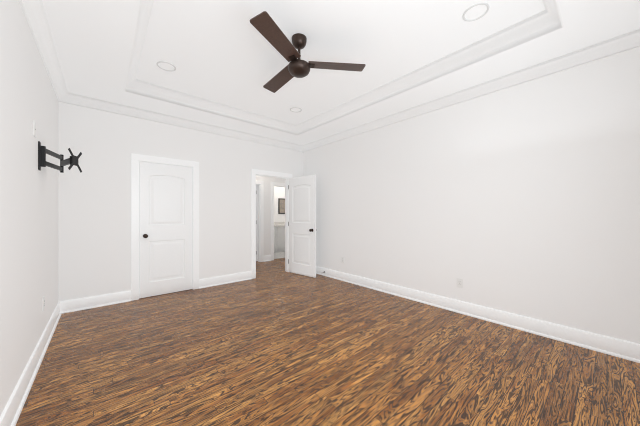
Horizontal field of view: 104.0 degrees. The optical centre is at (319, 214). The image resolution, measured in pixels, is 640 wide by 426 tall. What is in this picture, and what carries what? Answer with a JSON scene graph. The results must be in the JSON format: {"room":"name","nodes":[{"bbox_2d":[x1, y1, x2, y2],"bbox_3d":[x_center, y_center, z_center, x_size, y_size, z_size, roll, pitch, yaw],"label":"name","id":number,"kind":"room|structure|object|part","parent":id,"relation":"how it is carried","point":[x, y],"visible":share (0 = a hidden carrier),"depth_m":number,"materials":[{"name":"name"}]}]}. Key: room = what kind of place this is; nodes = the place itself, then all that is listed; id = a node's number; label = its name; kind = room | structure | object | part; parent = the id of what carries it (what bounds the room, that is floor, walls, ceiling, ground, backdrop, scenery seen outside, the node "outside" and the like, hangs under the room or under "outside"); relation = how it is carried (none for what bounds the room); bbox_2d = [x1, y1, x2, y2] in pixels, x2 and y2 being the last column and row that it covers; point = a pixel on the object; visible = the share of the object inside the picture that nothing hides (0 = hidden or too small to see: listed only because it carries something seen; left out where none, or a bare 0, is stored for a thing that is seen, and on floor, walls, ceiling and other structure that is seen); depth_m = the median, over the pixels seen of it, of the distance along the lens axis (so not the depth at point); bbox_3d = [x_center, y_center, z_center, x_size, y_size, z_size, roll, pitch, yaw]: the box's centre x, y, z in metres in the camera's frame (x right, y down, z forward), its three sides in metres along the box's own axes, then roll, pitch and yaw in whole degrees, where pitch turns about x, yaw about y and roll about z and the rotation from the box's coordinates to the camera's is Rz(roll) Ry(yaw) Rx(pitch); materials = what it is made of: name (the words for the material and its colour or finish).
{"room":"empty bedroom","nodes":[
{"label":"empty bedroom","id":0,"kind":"room"},
{"bbox_2d":[0,0,58,415],"bbox_3d":[-1.707,-0.265,1.242,0.120,2.990,5.055,0,0,-41],"label":"wall","id":1,"kind":"structure","parent":0,"point":[29,235],"depth_m":1.73,"materials":[{"name":"paint"}]},
{"bbox_2d":[0,301,63,425],"bbox_3d":[-1.651,1.155,1.291,0.030,0.150,4.815,0,0,-41],"label":"baseboard","id":2,"kind":"structure","parent":1,"relation":"attached to","point":[10,415],"depth_m":1.78,"materials":[{"name":"paint"}]},
{"bbox_2d":[33,121,35,137],"bbox_3d":[-2.277,-0.680,1.996,0.008,0.116,0.072,0,0,-41],"label":"outlet","id":3,"kind":"object","parent":1,"relation":"attached to","point":[34,128],"visible":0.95,"depth_m":1.98,"materials":[{"name":"plastic"}]},
{"bbox_2d":[42,296,44,310],"bbox_3d":[-2.539,0.820,2.298,0.008,0.116,0.072,0,0,-41],"label":"electrical outlet","id":4,"kind":"object","parent":1,"relation":"attached to","point":[43,303],"visible":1,"depth_m":2.28,"materials":[{"name":"plastic"}]},
{"bbox_2d":[19,0,70,103],"bbox_3d":[-1.628,-1.454,1.311,0.090,0.112,4.815,0,0,-41],"label":"crown molding","id":5,"kind":"structure","parent":1,"relation":"attached to","point":[35,16],"depth_m":2.13,"materials":[{"name":"paint"}]},
{"bbox_2d":[38,141,81,172],"bbox_3d":[-2.407,-0.500,2.341,0.264,0.240,0.372,0,0,-41],"label":"mount","id":6,"kind":"object","parent":1,"relation":"attached to","point":[43,151],"visible":1,"depth_m":2.28,"materials":[{"name":"black metal"}]},
{"bbox_2d":[59,102,302,300],"bbox_3d":[-1.400,-0.265,4.779,4.983,2.990,0.120,0,0,-41],"label":"wall","id":7,"kind":"structure","parent":0,"point":[95,227],"depth_m":3.52,"materials":[{"name":"paint"}]},
{"bbox_2d":[60,290,130,312],"bbox_3d":[-2.949,1.155,3.334,0.688,0.150,0.030,0,0,-41],"label":"baseboard","id":8,"kind":"structure","parent":7,"relation":"attached to","point":[84,303],"depth_m":3.32,"materials":[{"name":"paint"}]},
{"bbox_2d":[131,153,198,300],"bbox_3d":[-2.397,0.179,3.912,0.903,2.101,0.156,0,0,-41],"label":"door frame","id":9,"kind":"structure","parent":7,"relation":"attached to","point":[136,159],"depth_m":3.66,"materials":[{"name":"paint"}]},
{"bbox_2d":[139,162,191,297],"bbox_3d":[-2.373,0.226,3.883,0.705,1.993,0.171,0,0,-41],"label":"door","id":10,"kind":"structure","parent":7,"relation":"in","point":[165,228],"depth_m":3.85,"materials":[{"name":"paint"}]},
{"bbox_3d":[-2.586,0.317,3.698,0.061,0.061,0.171,0,0,-41],"label":"knob","id":11,"kind":"part","parent":10,"relation":"part of","materials":[{"name":"brown metal"}]},
{"bbox_2d":[71,93,302,151],"bbox_3d":[-1.784,-1.454,4.305,3.600,0.112,0.090,0,0,-41],"label":"crown molding","id":12,"kind":"structure","parent":7,"relation":"attached to","point":[79,100],"depth_m":3.86,"materials":[{"name":"paint"}]},
{"bbox_2d":[199,271,251,288],"bbox_3d":[-1.657,1.155,4.457,0.930,0.150,0.030,0,0,-41],"label":"baseboard","id":13,"kind":"structure","parent":7,"relation":"attached to","point":[225,279],"depth_m":4.43,"materials":[{"name":"paint"}]},
{"bbox_2d":[251,169,291,278],"bbox_3d":[-0.999,0.179,5.127,0.942,2.101,0.156,0,0,-41],"label":"door frame","id":14,"kind":"structure","parent":7,"relation":"attached to","point":[264,173],"depth_m":4.86,"materials":[{"name":"paint"}]},
{"bbox_2d":[288,175,315,277],"bbox_3d":[-0.371,0.226,5.084,0.754,1.993,0.171,0,0,41],"label":"door","id":15,"kind":"structure","parent":7,"relation":"in","point":[302,226],"depth_m":5.04,"materials":[{"name":"paint"}]},
{"bbox_2d":[256,176,284,255],"bbox_3d":[-1.382,-0.190,6.696,4.140,2.840,0.120,0,0,-41],"label":"wall","id":16,"kind":"structure","parent":0,"point":[267,214],"depth_m":6.61,"materials":[{"name":"paint"}]},
{"bbox_2d":[256,185,257,260],"bbox_3d":[-1.908,0.226,6.815,0.047,1.993,0.764,0,0,-43],"label":"hall door","id":17,"kind":"structure","parent":16,"relation":"in","point":[256,222],"depth_m":6.55,"materials":[{"name":"paint"}]},
{"bbox_2d":[256,180,263,261],"bbox_3d":[-1.880,0.179,6.263,0.952,2.101,0.156,0,0,-41],"label":"door frame","id":18,"kind":"structure","parent":16,"relation":"attached to","point":[260,184],"depth_m":6.49,"materials":[{"name":"paint"}]},
{"bbox_2d":[264,255,270,261],"bbox_3d":[-1.436,1.155,6.758,3.900,0.150,2.915,0,0,-41],"label":"baseboard","id":19,"kind":"structure","parent":16,"relation":"attached to","point":[267,257],"depth_m":6.59,"materials":[{"name":"paint"}]},
{"bbox_2d":[271,182,284,260],"bbox_3d":[-0.993,0.179,7.034,0.952,2.101,0.156,0,0,-41],"label":"door frame","id":20,"kind":"structure","parent":16,"relation":"attached to","point":[276,184],"depth_m":6.69,"materials":[{"name":"paint"}]},
{"bbox_2d":[274,252,284,258],"bbox_3d":[-1.175,1.227,7.936,1.960,0.006,1.480,0,0,-41],"label":"floor","id":21,"kind":"structure","parent":0,"point":[277,255],"depth_m":7.46,"materials":[{"name":"beige tile"}]},
{"bbox_2d":[274,222,284,252],"bbox_3d":[-1.182,0.743,8.524,1.020,0.975,0.570,0,0,-41],"label":"bathroom vanity","id":22,"kind":"object","parent":21,"relation":"on","point":[279,236],"visible":0.25,"depth_m":8.10,"materials":[{"name":"paint"}]},
{"bbox_2d":[274,186,284,221],"bbox_3d":[-2.318,-0.190,8.002,3.840,2.840,0.120,0,0,-41],"label":"wall","id":23,"kind":"structure","parent":0,"point":[279,192],"depth_m":8.66,"materials":[{"name":"paint"}]},
{"bbox_2d":[278,198,284,213],"bbox_3d":[-1.288,-0.290,8.798,0.400,0.540,0.026,0,0,-41],"label":"picture","id":24,"kind":"object","parent":23,"relation":"attached to","point":[281,205],"visible":0.64,"depth_m":8.73,"materials":[{"name":"black metal"}]},
{"bbox_2d":[16,258,639,425],"bbox_3d":[-0.501,1.260,4.301,5.953,0.060,8.090,0,0,-41],"label":"floor","id":25,"kind":"structure","parent":0,"point":[273,343],"depth_m":2.01,"materials":[{"name":"brown wood"}]},
{"bbox_2d":[42,0,639,144],"bbox_3d":[-0.230,-1.635,2.526,3.793,0.250,4.815,0,0,-41],"label":"ceiling","id":26,"kind":"structure","parent":0,"point":[225,52],"depth_m":2.40,"materials":[{"name":"paint"}]},
{"bbox_2d":[157,61,175,70],"bbox_3d":[-1.718,-1.659,2.800,0.188,0.013,0.188,0,0,-41],"label":"recessed light","id":27,"kind":"object","parent":26,"relation":"in","point":[168,63],"visible":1,"depth_m":2.77,"materials":[{"name":"white plastic"}]},
{"bbox_2d":[250,11,365,92],"bbox_3d":[-0.283,-1.486,2.426,1.141,0.347,1.040,0,0,-41],"label":"ceiling fan","id":28,"kind":"object","parent":26,"relation":"hanging from","point":[263,23],"visible":1,"depth_m":2.29,"materials":[{"name":"brown wood"}]},
{"bbox_2d":[124,0,563,134],"bbox_3d":[-0.216,-1.585,2.542,2.610,0.150,3.660,0,0,-41],"label":"molding","id":29,"kind":"structure","parent":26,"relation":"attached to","point":[548,20],"depth_m":2.87,"materials":[{"name":"paint"}]},
{"bbox_2d":[463,3,488,21],"bbox_3d":[1.278,-1.659,2.051,0.188,0.013,0.188,0,0,-41],"label":"recessed light","id":30,"kind":"object","parent":26,"relation":"in","point":[464,13],"visible":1,"depth_m":2.04,"materials":[{"name":"white plastic"}]},
{"bbox_2d":[303,47,639,343],"bbox_3d":[1.286,-0.265,3.764,0.120,2.990,4.935,0,0,-41],"label":"wall","id":31,"kind":"structure","parent":0,"point":[522,199],"depth_m":2.75,"materials":[{"name":"paint"}]},
{"bbox_2d":[457,278,462,287],"bbox_3d":[1.751,0.860,3.132,0.008,0.116,0.072,0,0,-41],"label":"electrical outlet","id":32,"kind":"object","parent":31,"relation":"attached to","point":[459,283],"visible":1,"depth_m":3.13,"materials":[{"name":"plastic"}]},
{"bbox_2d":[303,29,639,151],"bbox_3d":[1.168,-1.454,3.741,0.090,0.112,4.815,0,0,-41],"label":"crown molding","id":33,"kind":"structure","parent":31,"relation":"attached to","point":[630,40],"depth_m":2.72,"materials":[{"name":"paint"}]},
{"bbox_2d":[316,266,639,362],"bbox_3d":[1.190,1.155,3.761,0.030,0.150,4.815,0,0,-41],"label":"baseboard","id":34,"kind":"structure","parent":31,"relation":"attached to","point":[604,344],"depth_m":2.72,"materials":[{"name":"paint"}]}
]}

